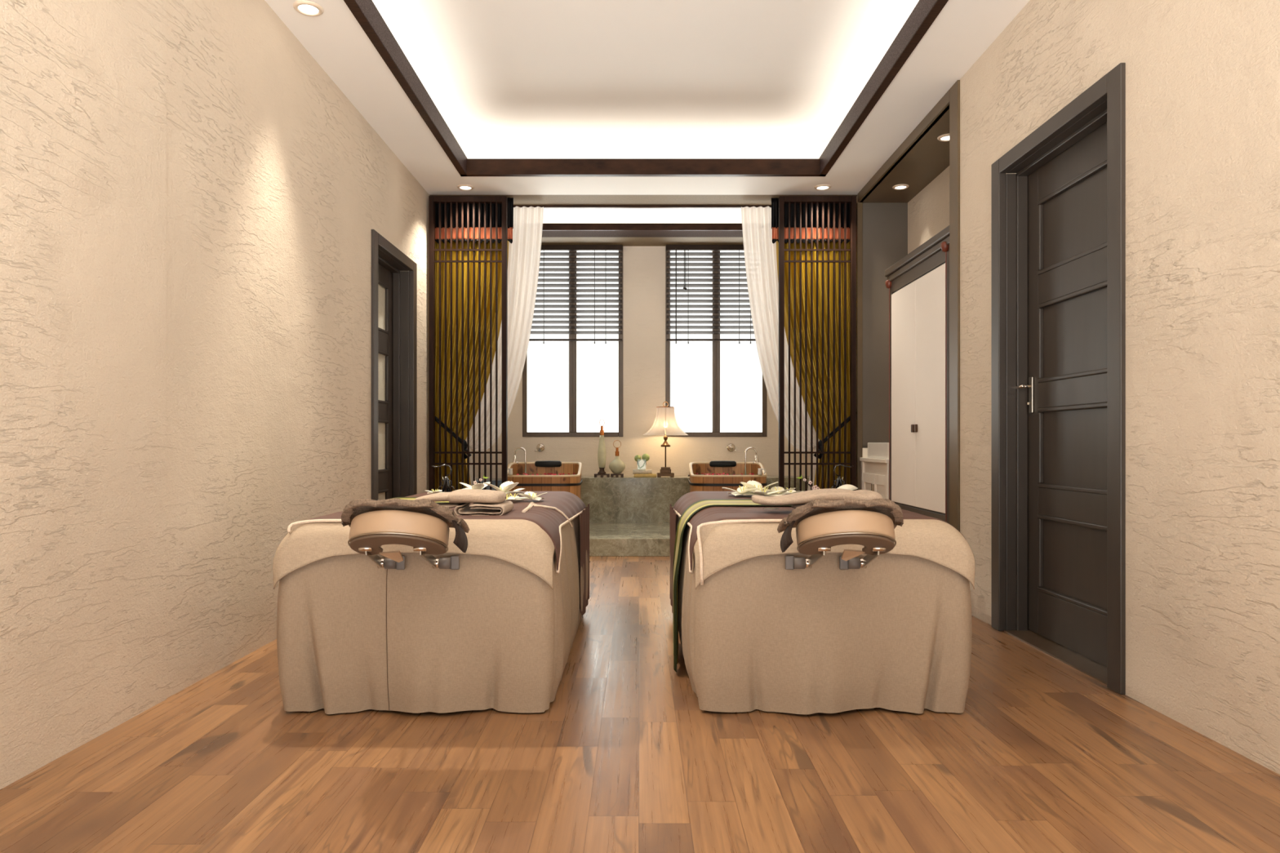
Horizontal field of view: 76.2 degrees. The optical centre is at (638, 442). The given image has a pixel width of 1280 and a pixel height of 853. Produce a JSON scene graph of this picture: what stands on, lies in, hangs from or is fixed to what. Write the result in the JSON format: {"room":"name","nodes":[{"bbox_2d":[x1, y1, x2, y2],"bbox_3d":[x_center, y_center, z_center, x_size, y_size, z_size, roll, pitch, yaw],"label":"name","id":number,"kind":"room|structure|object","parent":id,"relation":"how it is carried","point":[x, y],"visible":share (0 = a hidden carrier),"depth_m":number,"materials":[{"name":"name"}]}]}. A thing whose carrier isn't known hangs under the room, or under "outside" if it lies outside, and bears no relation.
{"room":"spa massage room","nodes":[
{"label":"spa massage room","id":0,"kind":"room"},
{"bbox_2d":[0,0,472,789],"bbox_3d":[-2.021,-0.810,4.225,0.359,3.620,10.250,0,0,0],"label":"wall","id":1,"kind":"structure","parent":0,"point":[191,204],"depth_m":3.16,"materials":[{"name":"paint"}]},
{"bbox_2d":[371,229,417,500],"bbox_3d":[-1.957,-0.237,6.176,0.260,2.475,1.089,0,0,0],"label":"door","id":2,"kind":"structure","parent":1,"relation":"in","point":[393,273],"depth_m":6.59,"materials":[{"name":"paint"}]},
{"bbox_2d":[435,197,513,491],"bbox_3d":[-1.496,-0.674,7.291,0.755,3.020,0.143,0,0,0],"label":"curtain","id":3,"kind":"object","parent":1,"relation":"hanging from","point":[510,201],"visible":0.52,"depth_m":7.31,"materials":[{"name":"yellow fabric"}]},
{"bbox_2d":[469,206,543,485],"bbox_3d":[-1.217,-0.655,7.420,0.704,2.981,0.048,0,0,0],"label":"curtain","id":4,"kind":"object","parent":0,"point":[524,251],"visible":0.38,"depth_m":7.42,"materials":[{"name":"white fabric"}]},
{"bbox_2d":[0,556,1279,852],"bbox_3d":[0.150,1.050,4.300,4.900,0.100,10.400,0,0,0],"label":"floor","id":5,"kind":"structure","parent":0,"point":[1042,756],"depth_m":2.44,"materials":[{"name":"brown wood"}]},
{"bbox_2d":[272,515,587,714],"bbox_3d":[-0.825,0.639,3.926,1.077,0.709,1.955,0,0,0],"label":"massage table","id":6,"kind":"object","parent":5,"relation":"on","point":[498,631],"visible":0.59,"depth_m":2.98,"materials":[{"name":"fabric"}]},
{"bbox_2d":[347,510,459,569],"bbox_3d":[-0.791,0.337,2.760,0.321,0.247,0.423,0,0,0],"label":"cradle","id":7,"kind":"object","parent":6,"relation":"attached to","point":[428,535],"visible":1,"depth_m":2.61,"materials":[{"name":"beige leather"}]},
{"bbox_2d":[349,510,449,548],"bbox_3d":[-0.791,0.288,2.670,0.318,0.150,0.229,0,0,0],"label":"cushion","id":8,"kind":"object","parent":7,"relation":"on","point":[372,529],"depth_m":2.59,"materials":[{"name":"beige leather"}]},
{"bbox_2d":[341,497,469,552],"bbox_3d":[-0.785,0.273,2.714,0.415,0.197,0.306,0,0,0],"label":"towel","id":9,"kind":"object","parent":7,"relation":"on","point":[356,507],"visible":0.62,"depth_m":2.65,"materials":[{"name":"brown fabric"}]},
{"bbox_2d":[284,491,589,617],"bbox_3d":[-0.825,0.594,3.933,1.072,0.652,1.897,0,0,0],"label":"blanket","id":10,"kind":"object","parent":6,"relation":"on","point":[551,513],"visible":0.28,"depth_m":3.68,"materials":[{"name":"fabric"}]},
{"bbox_2d":[391,497,448,503],"bbox_3d":[-1.116,0.627,3.911,0.554,0.706,0.599,0,0,0],"label":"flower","id":11,"kind":"object","parent":10,"relation":"on","point":[401,498],"visible":0.06,"depth_m":3.97,"materials":[{"name":"plant"}]},
{"bbox_2d":[424,488,442,493],"bbox_3d":[-1.104,0.263,4.435,0.107,0.023,0.108,0,0,32],"label":"flower","id":12,"kind":"object","parent":10,"relation":"on","point":[437,491],"visible":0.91,"depth_m":4.42,"materials":[{"name":"beige plant"}]},
{"bbox_2d":[431,464,454,492],"bbox_3d":[-1.096,0.202,4.620,0.149,0.164,0.110,0,0,0],"label":"tap","id":13,"kind":"object","parent":10,"relation":"on","point":[446,482],"visible":0.77,"depth_m":4.61,"materials":[{"name":"black metal"}]},
{"bbox_2d":[414,488,506,508],"bbox_3d":[-0.725,0.228,3.320,0.365,0.074,0.239,0,0,0],"label":"bath towel","id":14,"kind":"object","parent":10,"relation":"on","point":[458,497],"visible":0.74,"depth_m":3.22,"materials":[{"name":"beige fabric"}]},
{"bbox_2d":[459,481,490,489],"bbox_3d":[-0.894,0.247,4.533,0.178,0.054,0.180,0,0,-28],"label":"flower","id":15,"kind":"object","parent":10,"relation":"on","point":[478,486],"visible":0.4,"depth_m":4.51,"materials":[{"name":"beige plant"}]},
{"bbox_2d":[466,475,488,488],"bbox_3d":[-0.913,0.231,4.607,0.133,0.105,0.025,0,0,0],"label":"twig","id":16,"kind":"object","parent":10,"relation":"on","point":[486,477],"visible":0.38,"depth_m":4.60,"materials":[{"name":"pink plant"}]},
{"bbox_2d":[453,501,513,515],"bbox_3d":[-0.621,0.265,3.295,0.194,0.048,0.250,0,0,0],"label":"bath towel","id":17,"kind":"object","parent":10,"relation":"on","point":[475,508],"visible":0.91,"depth_m":3.22,"materials":[{"name":"beige fabric"}]},
{"bbox_2d":[483,480,524,493],"bbox_3d":[-0.715,0.241,4.350,0.202,0.067,0.215,0,0,0],"label":"flower","id":18,"kind":"object","parent":10,"relation":"on","point":[505,486],"visible":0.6,"depth_m":4.33,"materials":[{"name":"beige plant"}]},
{"bbox_2d":[504,493,524,501],"bbox_3d":[-0.625,0.258,3.860,0.162,0.033,0.151,0,0,-35],"label":"flower","id":19,"kind":"object","parent":10,"relation":"on","point":[507,497],"visible":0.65,"depth_m":3.86,"materials":[{"name":"beige plant"}]},
{"bbox_2d":[509,493,520,497],"bbox_3d":[-0.611,0.261,4.017,0.121,0.027,0.126,0,0,0],"label":"flower","id":20,"kind":"object","parent":10,"relation":"on","point":[514,495],"visible":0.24,"depth_m":4.02,"materials":[{"name":"beige plant"}]},
{"bbox_2d":[512,488,524,491],"bbox_3d":[-0.682,0.269,4.582,0.086,0.028,0.062,0,0,0],"label":"flower","id":21,"kind":"object","parent":10,"relation":"on","point":[518,489],"visible":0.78,"depth_m":4.56,"materials":[{"name":"white plant"}]},
{"bbox_2d":[515,491,547,500],"bbox_3d":[-0.522,0.257,3.940,0.163,0.036,0.165,0,0,0],"label":"flower","id":22,"kind":"object","parent":10,"relation":"on","point":[530,495],"visible":0.98,"depth_m":3.92,"materials":[{"name":"beige plant"}]},
{"bbox_2d":[428,195,507,491],"bbox_3d":[-1.488,-0.573,7.120,0.674,3.146,0.060,0,0,0],"label":"lattice screen","id":23,"kind":"object","parent":5,"relation":"on","point":[433,200],"visible":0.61,"depth_m":7.11,"materials":[{"name":"brown wood"}]},
{"bbox_2d":[475,478,502,490],"bbox_3d":[-1.498,0.700,8.904,0.693,0.600,0.488,0,0,0],"label":"stone ledge","id":24,"kind":"object","parent":5,"relation":"on","point":[500,480],"visible":0.02,"depth_m":8.66,"materials":[{"name":"grey stone"}]},
{"bbox_2d":[589,522,670,556],"bbox_3d":[0.040,0.921,7.921,3.770,0.157,1.473,0,0,0],"label":"step","id":25,"kind":"structure","parent":5,"relation":"on","point":[606,539],"depth_m":7.18,"materials":[{"name":"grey stone"}]},
{"bbox_2d":[507,460,582,498],"bbox_3d":[-0.955,0.513,8.180,0.766,0.657,0.656,0,0,0],"label":"wooden tub","id":26,"kind":"object","parent":25,"relation":"on","point":[569,483],"visible":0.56,"depth_m":7.93,"materials":[{"name":"brown wood"}]},
{"bbox_2d":[507,468,512,475],"bbox_3d":[-1.257,0.279,7.890,0.079,0.063,0.043,0,0,0],"label":"jug","id":27,"kind":"object","parent":26,"relation":"on","point":[510,470],"visible":0.88,"depth_m":7.87,"materials":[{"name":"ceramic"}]},
{"bbox_2d":[512,447,526,473],"bbox_3d":[-1.231,0.223,8.416,0.143,0.355,0.033,0,0,0],"label":"tap","id":28,"kind":"object","parent":26,"relation":"attached to","point":[517,448],"visible":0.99,"depth_m":8.41,"materials":[{"name":"silver metal"}]},
{"bbox_2d":[519,474,574,475],"bbox_3d":[-0.955,0.328,8.180,0.678,0.001,0.568,0,0,0],"label":"water","id":29,"kind":"object","parent":26,"relation":"in","point":[519,474],"visible":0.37,"depth_m":8.41,"materials":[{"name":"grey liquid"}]},
{"bbox_2d":[688,460,767,492],"bbox_3d":[0.885,0.513,8.180,0.766,0.657,0.656,0,0,0],"label":"wooden tub","id":30,"kind":"object","parent":25,"relation":"on","point":[697,482],"visible":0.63,"depth_m":7.97,"materials":[{"name":"brown wood"}]},
{"bbox_2d":[696,474,751,475],"bbox_3d":[0.885,0.328,8.180,0.678,0.001,0.568,0,0,0],"label":"water","id":31,"kind":"object","parent":30,"relation":"in","point":[696,474],"visible":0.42,"depth_m":8.41,"materials":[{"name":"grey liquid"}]},
{"bbox_2d":[744,447,758,475],"bbox_3d":[1.162,0.223,8.416,0.143,0.355,0.033,0,0,0],"label":"tap","id":32,"kind":"object","parent":30,"relation":"attached to","point":[748,448],"visible":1,"depth_m":8.41,"materials":[{"name":"silver metal"}]},
{"bbox_2d":[757,468,765,475],"bbox_3d":[1.188,0.279,7.890,0.079,0.063,0.043,0,0,0],"label":"jug","id":33,"kind":"object","parent":30,"relation":"on","point":[759,472],"visible":1,"depth_m":7.88,"materials":[{"name":"ceramic"}]},
{"bbox_2d":[580,475,809,522],"bbox_3d":[0.389,0.685,8.904,3.078,0.630,0.488,0,0,0],"label":"marble ledge","id":34,"kind":"object","parent":5,"relation":"on","point":[625,499],"visible":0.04,"depth_m":8.66,"materials":[{"name":"grey stone"}]},
{"bbox_2d":[594,418,609,476],"bbox_3d":[-0.402,0.056,8.860,0.164,0.627,0.140,0,0,0],"label":"vase","id":35,"kind":"object","parent":34,"relation":"on","point":[602,456],"visible":1,"depth_m":8.83,"materials":[{"name":"green ceramic"}]},
{"bbox_2d":[608,440,625,476],"bbox_3d":[-0.236,0.170,8.860,0.182,0.399,0.182,0,0,0],"label":"round vase","id":36,"kind":"object","parent":34,"relation":"on","point":[616,466],"visible":1,"depth_m":8.81,"materials":[{"name":"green ceramic"}]},
{"bbox_2d":[634,473,656,476],"bbox_3d":[0.068,0.354,8.865,0.242,0.030,0.130,0,0,0],"label":"book","id":37,"kind":"object","parent":34,"relation":"on","point":[652,474],"visible":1,"depth_m":8.80,"materials":[{"name":"paper"}]},
{"bbox_2d":[632,469,652,474],"bbox_3d":[0.038,0.313,8.850,0.207,0.049,0.049,0,0,0],"label":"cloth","id":38,"kind":"object","parent":37,"relation":"on","point":[634,471],"visible":1,"depth_m":8.83,"materials":[{"name":"beige fabric"}]},
{"bbox_3d":[0.029,0.233,8.860,0.098,0.108,0.090,0,0,0],"label":"glass vase","id":39,"kind":"object","parent":38,"relation":"on","visible":0},
{"bbox_2d":[634,454,640,468],"bbox_3d":[-0.012,0.205,8.860,0.073,0.147,0.074,0,0,0],"label":"pod","id":40,"kind":"object","parent":39,"relation":"in","point":[637,458],"visible":1,"depth_m":8.84,"materials":[{"name":"green plant"}]},
{"bbox_2d":[640,453,649,468],"bbox_3d":[0.069,0.200,8.863,0.100,0.165,0.082,0,0,35],"label":"pod","id":41,"kind":"object","parent":39,"relation":"in","point":[645,457],"visible":1,"depth_m":8.84,"materials":[{"name":"green plant"}]},
{"bbox_2d":[643,401,688,477],"bbox_3d":[0.289,-0.040,8.860,0.500,0.816,0.488,0,0,0],"label":"table lamp","id":42,"kind":"object","parent":34,"relation":"on","point":[665,423],"visible":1,"depth_m":8.77,"materials":[{"name":"beige fabric"}]},
{"bbox_2d":[778,195,856,491],"bbox_3d":[1.556,-0.573,7.120,0.667,3.146,0.060,0,0,0],"label":"lattice screen","id":43,"kind":"object","parent":5,"relation":"on","point":[851,200],"visible":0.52,"depth_m":7.11,"materials":[{"name":"brown wood"}]},
{"bbox_2d":[669,515,975,715],"bbox_3d":[0.716,0.639,3.926,1.077,0.709,1.955,0,0,0],"label":"massage table","id":44,"kind":"object","parent":5,"relation":"on","point":[895,633],"visible":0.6,"depth_m":2.98,"materials":[{"name":"fabric"}]},
{"bbox_2d":[670,491,966,613],"bbox_3d":[0.716,0.600,3.917,1.072,0.641,1.927,0,0,0],"label":"blanket","id":45,"kind":"object","parent":44,"relation":"on","point":[702,522],"visible":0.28,"depth_m":3.35,"materials":[{"name":"fabric"}]},
{"bbox_2d":[672,498,791,671],"bbox_3d":[0.490,0.627,3.769,0.684,0.706,0.604,0,0,0],"label":"table runner","id":46,"kind":"object","parent":45,"relation":"on","point":[695,507],"visible":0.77,"depth_m":3.65,"materials":[{"name":"fabric"}]},
{"bbox_2d":[722,485,758,496],"bbox_3d":[0.552,0.250,4.299,0.202,0.050,0.225,0,0,-30],"label":"flower","id":47,"kind":"object","parent":45,"relation":"on","point":[741,490],"visible":0.92,"depth_m":4.28,"materials":[{"name":"beige plant"}]},
{"bbox_2d":[739,480,777,492],"bbox_3d":[0.638,0.241,4.391,0.224,0.068,0.234,0,0,0],"label":"flower","id":48,"kind":"object","parent":45,"relation":"on","point":[752,484],"visible":0.48,"depth_m":4.39,"materials":[{"name":"beige plant"}]},
{"bbox_2d":[742,486,783,496],"bbox_3d":[0.643,0.251,4.211,0.212,0.048,0.212,0,0,0],"label":"flower","id":49,"kind":"object","parent":45,"relation":"on","point":[757,492],"visible":0.93,"depth_m":4.20,"materials":[{"name":"beige plant"}]},
{"bbox_2d":[764,507,778,509],"bbox_3d":[0.543,0.267,3.339,0.062,0.007,0.026,0,0,0],"label":"loose petal","id":50,"kind":"object","parent":45,"relation":"on","point":[766,508],"visible":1,"depth_m":3.33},
{"bbox_2d":[758,486,795,494],"bbox_3d":[0.732,0.254,4.293,0.185,0.042,0.183,0,0,41],"label":"flower","id":51,"kind":"object","parent":45,"relation":"on","point":[775,488],"visible":0.73,"depth_m":4.28,"materials":[{"name":"beige plant"}]},
{"bbox_2d":[785,487,801,494],"bbox_3d":[0.809,0.258,4.391,0.160,0.033,0.168,0,0,0],"label":"flower","id":52,"kind":"object","parent":45,"relation":"on","point":[793,491],"visible":0.38,"depth_m":4.39,"materials":[{"name":"beige plant"}]},
{"bbox_2d":[796,475,819,489],"bbox_3d":[0.957,0.231,4.607,0.135,0.105,0.024,0,0,0],"label":"twig","id":53,"kind":"object","parent":45,"relation":"on","point":[798,477],"visible":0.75,"depth_m":4.60,"materials":[{"name":"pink plant"}]},
{"bbox_2d":[751,488,882,508],"bbox_3d":[0.714,0.226,3.300,0.517,0.080,0.241,0,0,0],"label":"bath towel","id":54,"kind":"object","parent":45,"relation":"on","point":[799,499],"visible":0.52,"depth_m":3.21,"materials":[{"name":"beige fabric"}]},
{"bbox_2d":[831,464,853,488],"bbox_3d":[1.136,0.202,4.620,0.155,0.164,0.110,0,0,0],"label":"ornament","id":55,"kind":"object","parent":45,"relation":"on","point":[839,479],"visible":0.55,"depth_m":4.61,"materials":[{"name":"black metal"}]},
{"bbox_2d":[837,484,857,490],"bbox_3d":[1.137,0.252,4.500,0.143,0.047,0.103,0,0,0],"label":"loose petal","id":56,"kind":"object","parent":45,"relation":"on","point":[847,486],"visible":0.62,"depth_m":4.47,"materials":[{"name":"white plant"}]},
{"bbox_2d":[785,510,896,569],"bbox_3d":[0.682,0.337,2.760,0.321,0.247,0.423,0,0,0],"label":"cradle","id":57,"kind":"object","parent":44,"relation":"attached to","point":[815,535],"visible":1,"depth_m":2.61,"materials":[{"name":"beige leather"}]},
{"bbox_2d":[777,497,903,552],"bbox_3d":[0.679,0.272,2.714,0.407,0.195,0.306,0,0,0],"label":"towel","id":58,"kind":"object","parent":57,"relation":"on","point":[886,507],"visible":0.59,"depth_m":2.65,"materials":[{"name":"brown fabric"}]},
{"bbox_2d":[795,510,895,548],"bbox_3d":[0.682,0.288,2.670,0.318,0.150,0.229,0,0,0],"label":"cushion","id":59,"kind":"object","parent":57,"relation":"on","point":[868,529],"depth_m":2.59,"materials":[{"name":"beige leather"}]},
{"bbox_2d":[859,448,888,499],"bbox_3d":[2.139,0.522,6.772,0.412,0.955,0.764,0,0,0],"label":"washstand","id":60,"kind":"object","parent":5,"relation":"on","point":[874,471],"visible":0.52,"depth_m":6.74,"materials":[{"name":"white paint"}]},
{"bbox_2d":[859,457,888,463],"bbox_3d":[2.139,0.144,6.772,0.412,0.032,0.764,0,0,0],"label":"countertop","id":61,"kind":"structure","parent":60,"relation":"on","point":[861,459],"depth_m":6.72,"materials":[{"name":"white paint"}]},
{"bbox_2d":[867,442,888,458],"bbox_3d":[2.138,0.062,6.720,0.345,0.129,0.600,0,0,0],"label":"basin","id":62,"kind":"object","parent":60,"relation":"on","point":[875,450],"visible":0.43,"depth_m":6.69,"materials":[{"name":"white ceramic"}]},
{"bbox_2d":[884,225,949,523],"bbox_3d":[2.134,-0.177,5.725,0.433,2.355,1.360,0,0,0],"label":"wardrobe","id":63,"kind":"object","parent":5,"relation":"on","point":[917,283],"visible":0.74,"depth_m":5.63,"materials":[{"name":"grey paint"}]},
{"bbox_2d":[475,246,810,478],"bbox_3d":[0.050,-0.810,9.250,4.500,3.620,0.200,0,0,0],"label":"wall","id":64,"kind":"structure","parent":0,"point":[643,267],"depth_m":9.15,"materials":[{"name":"paint"}]},
{"bbox_2d":[534,443,544,452],"bbox_3d":[-1.105,0.055,9.081,0.102,0.094,0.128,0,0,0],"label":"valve","id":65,"kind":"object","parent":64,"relation":"attached to","point":[540,447],"visible":1,"depth_m":9.12,"materials":[{"name":"silver metal"}]},
{"bbox_2d":[522,251,622,436],"bbox_3d":[-0.741,-1.136,9.170,1.128,2.138,0.080,0,0,0],"label":"window","id":66,"kind":"structure","parent":64,"relation":"in","point":[572,432],"depth_m":9.14,"materials":[{"name":"brown wood"}]},
{"bbox_2d":[528,244,622,343],"bbox_3d":[-0.741,-1.650,9.092,1.122,1.100,0.066,0,0,0],"label":"blind","id":67,"kind":"object","parent":66,"relation":"attached to","point":[594,248],"visible":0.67,"depth_m":9.08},
{"bbox_2d":[542,223,742,230],"bbox_3d":[0.050,-2.235,8.450,3.900,0.070,0.020,0,0,0],"label":"trim","id":68,"kind":"structure","parent":64,"relation":"attached to","point":[545,226],"depth_m":8.44,"materials":[{"name":"brown wood"}]},
{"bbox_2d":[541,236,743,246],"bbox_3d":[0.050,-2.212,8.945,3.900,0.015,0.430,0,0,0],"label":"trim","id":69,"kind":"structure","parent":64,"relation":"attached to","point":[624,241],"depth_m":8.93,"materials":[{"name":"brown wood"}]},
{"bbox_2d":[542,208,742,223],"bbox_3d":[0.050,-2.420,8.375,3.900,0.400,1.950,0,0,0],"label":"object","id":70,"kind":"structure","parent":64,"relation":"attached to","point":[551,215],"depth_m":8.86,"materials":[{"name":"paint"}]},
{"bbox_2d":[542,230,742,236],"bbox_3d":[0.050,-2.212,8.595,3.900,0.025,0.270,0,0,0],"label":"trim","id":71,"kind":"structure","parent":64,"relation":"attached to","point":[544,233],"depth_m":8.58,"materials":[{"name":"brown wood"}]},
{"bbox_2d":[665,245,767,436],"bbox_3d":[0.867,-1.136,9.170,1.135,2.138,0.080,0,0,0],"label":"window","id":72,"kind":"structure","parent":64,"relation":"in","point":[715,432],"depth_m":9.14,"materials":[{"name":"brown wood"}]},
{"bbox_2d":[666,244,755,343],"bbox_3d":[0.867,-1.650,9.086,1.129,1.100,0.078,0,0,0],"label":"blind","id":73,"kind":"object","parent":72,"relation":"attached to","point":[676,248],"visible":0.7,"depth_m":9.08,"materials":[{"name":"black wood"}]},
{"bbox_2d":[726,443,737,452],"bbox_3d":[1.035,0.055,9.081,0.102,0.094,0.128,0,0,0],"label":"valve","id":74,"kind":"object","parent":64,"relation":"attached to","point":[731,447],"visible":1,"depth_m":9.12,"materials":[{"name":"silver metal"}]},
{"bbox_2d":[265,0,1029,195],"bbox_3d":[0.150,-2.422,3.155,4.700,0.475,8.110,0,0,0],"label":"ceiling","id":75,"kind":"structure","parent":0,"point":[508,78],"depth_m":5.63,"materials":[{"name":"paint"}]},
{"bbox_2d":[293,0,324,16],"bbox_3d":[-1.660,-2.180,4.100,0.144,0.010,0.144,0,0,0],"label":"recessed light","id":76,"kind":"object","parent":75,"relation":"in","point":[309,8],"visible":1,"depth_m":4.09,"materials":[{"name":"white"}]},
{"bbox_2d":[457,184,474,190],"bbox_3d":[-1.480,-2.180,6.970,0.144,0.010,0.144,0,0,0],"label":"recessed light","id":77,"kind":"object","parent":75,"relation":"in","point":[464,187],"visible":1,"depth_m":6.97,"materials":[{"name":"white"}]},
{"bbox_2d":[466,158,820,173],"bbox_3d":[0.035,-2.239,6.633,2.866,0.123,0.050,0,0,0],"label":"trim","id":78,"kind":"structure","parent":75,"relation":"attached to","point":[473,166],"depth_m":6.61,"materials":[{"name":"brown wood"}]},
{"bbox_2d":[343,0,948,176],"bbox_3d":[0.035,-2.246,3.530,2.966,0.138,6.260,0,0,0],"label":"trim","id":79,"kind":"structure","parent":75,"relation":"attached to","point":[922,7],"depth_m":4.94,"materials":[{"name":"brown wood"}]},
{"bbox_2d":[813,184,831,190],"bbox_3d":[1.570,-2.180,6.970,0.144,0.010,0.144,0,0,0],"label":"recessed light","id":80,"kind":"object","parent":75,"relation":"in","point":[820,187],"visible":1,"depth_m":6.97,"materials":[{"name":"white"}]},
{"bbox_2d":[813,0,1279,774],"bbox_3d":[2.240,-0.810,4.225,0.620,3.620,10.250,0,0,0],"label":"wall","id":81,"kind":"structure","parent":0,"point":[1202,77],"depth_m":2.92,"materials":[{"name":"paint"}]},
{"bbox_2d":[513,204,771,208],"bbox_3d":[0.050,-2.232,7.515,3.900,0.135,0.030,0,0,0],"label":"trim","id":82,"kind":"structure","parent":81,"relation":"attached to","point":[514,206],"depth_m":7.50,"materials":[{"name":"brown wood"}]},
{"bbox_2d":[430,195,857,204],"bbox_3d":[0.050,-2.402,7.345,3.900,0.435,0.310,0,0,0],"label":"trim","id":83,"kind":"structure","parent":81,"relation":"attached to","point":[517,199],"depth_m":7.31,"materials":[{"name":"brown wood"}]},
{"bbox_2d":[741,206,816,490],"bbox_3d":[1.280,-0.655,7.420,0.704,2.981,0.048,0,0,0],"label":"curtain","id":84,"kind":"object","parent":81,"relation":"hanging from","point":[760,252],"visible":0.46,"depth_m":7.42,"materials":[{"name":"white fabric"}]},
{"bbox_2d":[771,197,849,488],"bbox_3d":[1.559,-0.674,7.291,0.758,3.020,0.143,0,0,0],"label":"curtain","id":85,"kind":"object","parent":81,"relation":"hanging from","point":[775,202],"visible":0.48,"depth_m":7.31,"materials":[{"name":"yellow fabric"}]},
{"bbox_2d":[862,202,907,448],"bbox_3d":[2.146,-0.554,7.176,0.428,3.108,0.016,0,0,0],"label":"wall","id":86,"kind":"structure","parent":81,"relation":"attached to","point":[885,224],"depth_m":7.17,"materials":[{"name":"beige paint"}]},
{"bbox_2d":[892,183,909,190],"bbox_3d":[2.153,-2.103,6.713,0.132,0.010,0.132,0,0,0],"label":"recessed light","id":87,"kind":"object","parent":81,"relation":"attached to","point":[903,186],"visible":1,"depth_m":6.70,"materials":[{"name":"white"}]},
{"bbox_2d":[859,104,949,202],"bbox_3d":[2.146,-2.134,6.095,0.428,0.052,2.150,0,0,0],"label":"ceiling","id":88,"kind":"structure","parent":81,"relation":"attached to","point":[925,161],"depth_m":6.25,"materials":[{"name":"brown wood"}]},
{"bbox_2d":[937,133,949,141],"bbox_3d":[2.127,-2.103,5.626,0.132,0.010,0.132,0,0,0],"label":"recessed light","id":89,"kind":"object","parent":88,"relation":"in","point":[945,137],"visible":0.66,"depth_m":5.62,"materials":[{"name":"white"}]},
{"bbox_2d":[856,80,959,532],"bbox_3d":[1.938,-0.592,6.046,0.045,3.183,2.283,0,0,0],"label":"trim","id":90,"kind":"structure","parent":81,"relation":"attached to","point":[952,97],"depth_m":5.00,"materials":[{"name":"brown wood"}]},
{"bbox_2d":[991,62,1125,694],"bbox_3d":[2.040,-0.255,3.833,0.260,2.510,1.189,0,0,0],"label":"door","id":91,"kind":"structure","parent":81,"relation":"in","point":[1058,223],"depth_m":3.96,"materials":[{"name":"paint"}]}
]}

